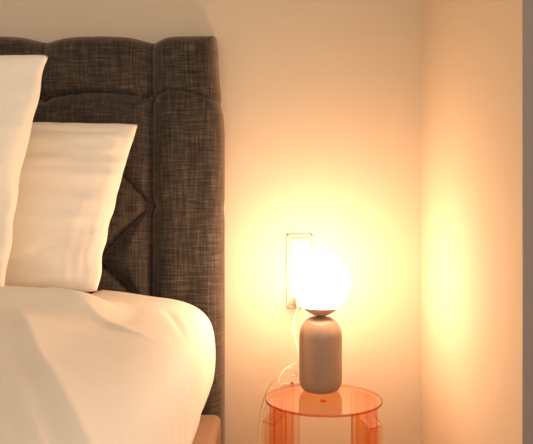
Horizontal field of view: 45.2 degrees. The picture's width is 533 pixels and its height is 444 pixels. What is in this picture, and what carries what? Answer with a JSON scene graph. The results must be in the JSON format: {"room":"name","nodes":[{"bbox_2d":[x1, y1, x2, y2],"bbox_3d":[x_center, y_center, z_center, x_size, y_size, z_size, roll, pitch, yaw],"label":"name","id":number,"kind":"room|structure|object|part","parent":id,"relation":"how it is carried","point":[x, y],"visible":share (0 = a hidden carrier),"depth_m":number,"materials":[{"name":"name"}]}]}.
{"room":"bedroom","nodes":[
{"label":"bedroom","id":0,"kind":"room"},
{"bbox_2d":[0,0,420,443],"bbox_3d":[-0.812,-0.390,2.020,3.776,2.600,0.100,0,0,0],"label":"wall","id":1,"kind":"structure","parent":0,"point":[321,99],"depth_m":1.97,"materials":[{"name":"beige paint"}]},
{"bbox_2d":[287,234,312,307],"bbox_3d":[0.102,0.151,1.966,0.081,0.227,0.007,0,0,0],"label":"switch panel","id":2,"kind":"object","parent":1,"relation":"attached to","point":[297,248],"visible":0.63,"depth_m":1.96,"materials":[{"name":"beige plastic"}]},
{"bbox_2d":[289,284,294,304],"bbox_3d":[0.102,0.222,1.967,0.064,0.063,0.006,0,0,0],"label":"socket","id":3,"kind":"object","parent":2,"relation":"attached to","point":[291,295],"depth_m":1.96,"materials":[{"name":"beige plastic"}]},
{"bbox_2d":[289,261,297,281],"bbox_3d":[0.102,0.151,1.967,0.064,0.063,0.006,0,0,0],"label":"rocker switch","id":4,"kind":"object","parent":2,"relation":"attached to","point":[292,264],"depth_m":1.96,"materials":[{"name":"beige plastic"}]},
{"bbox_2d":[289,238,309,258],"bbox_3d":[0.102,0.081,1.967,0.064,0.063,0.006,0,0,0],"label":"rocker switch","id":5,"kind":"object","parent":2,"relation":"attached to","point":[299,248],"depth_m":1.96,"materials":[{"name":"beige plastic"}]},
{"bbox_2d":[421,0,522,443],"bbox_3d":[0.776,-0.390,1.580,0.600,2.600,0.780,0,0,0],"label":"wall","id":6,"kind":"structure","parent":0,"point":[472,50],"depth_m":1.49,"materials":[{"name":"beige paint"}]},
{"bbox_2d":[523,0,532,443],"bbox_3d":[0.776,-0.390,1.188,0.599,2.600,0.002,0,0,0],"label":"trim","id":7,"kind":"structure","parent":6,"relation":"attached to","point":[527,4],"depth_m":1.19,"materials":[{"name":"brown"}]},
{"bbox_3d":[-0.600,0.960,0.435,4.400,0.100,3.270,0,0,0],"label":"floor","id":8,"kind":"structure","parent":0,"visible":0},
{"bbox_2d":[0,36,224,443],"bbox_3d":[-1.037,0.175,0.803,1.818,1.469,2.326,0,0,0],"label":"bed","id":9,"kind":"object","parent":8,"relation":"on","point":[166,234],"visible":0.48,"depth_m":1.86,"materials":[{"name":"grey fabric"}]},
{"bbox_2d":[0,286,214,443],"bbox_3d":[-1.005,0.337,0.700,1.736,0.402,2.141,0,0,0],"label":"duvet","id":10,"kind":"object","parent":9,"relation":"on","point":[102,366],"visible":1,"depth_m":1.00,"materials":[{"name":"beige fabric"}]},
{"bbox_2d":[0,55,47,285],"bbox_3d":[-0.829,-0.119,1.500,0.617,0.582,0.156,0,0,0],"label":"pillow","id":11,"kind":"object","parent":10,"relation":"on","point":[20,75],"visible":0.98,"depth_m":1.49,"materials":[{"name":"beige fabric"}]},
{"bbox_2d":[4,122,137,291],"bbox_3d":[-0.648,-0.047,1.658,0.597,0.464,0.203,0,0,1],"label":"pillow","id":12,"kind":"object","parent":10,"relation":"on","point":[71,174],"visible":0.86,"depth_m":1.61,"materials":[{"name":"beige fabric"}]},
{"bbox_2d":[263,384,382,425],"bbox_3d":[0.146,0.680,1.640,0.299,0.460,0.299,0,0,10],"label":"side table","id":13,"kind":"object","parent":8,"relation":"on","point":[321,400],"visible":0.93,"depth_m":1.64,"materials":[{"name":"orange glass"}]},
{"bbox_2d":[258,252,349,443],"bbox_3d":[0.108,0.448,1.789,0.168,0.737,0.331,0,0,-28],"label":"table lamp","id":14,"kind":"object","parent":13,"relation":"on","point":[320,281],"visible":1,"depth_m":1.66,"materials":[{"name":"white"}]},
{"bbox_3d":[0.044,0.528,1.825,0.137,0.578,0.125,0,0,-8],"label":"power cord","id":15,"kind":"part","parent":14,"relation":"part of","materials":[{"name":"beige plastic"}]},
{"bbox_3d":[0.144,0.159,1.710,0.158,0.158,0.158,0,0,0],"label":"lamp shade","id":16,"kind":"part","parent":14,"relation":"part of","materials":[{"name":"white glass"}]},
{"bbox_3d":[0.144,0.238,1.710,0.099,0.022,0.099,0,0,0],"label":"dish","id":17,"kind":"part","parent":14,"relation":"part of","materials":[{"name":"beige metal"}]}
]}

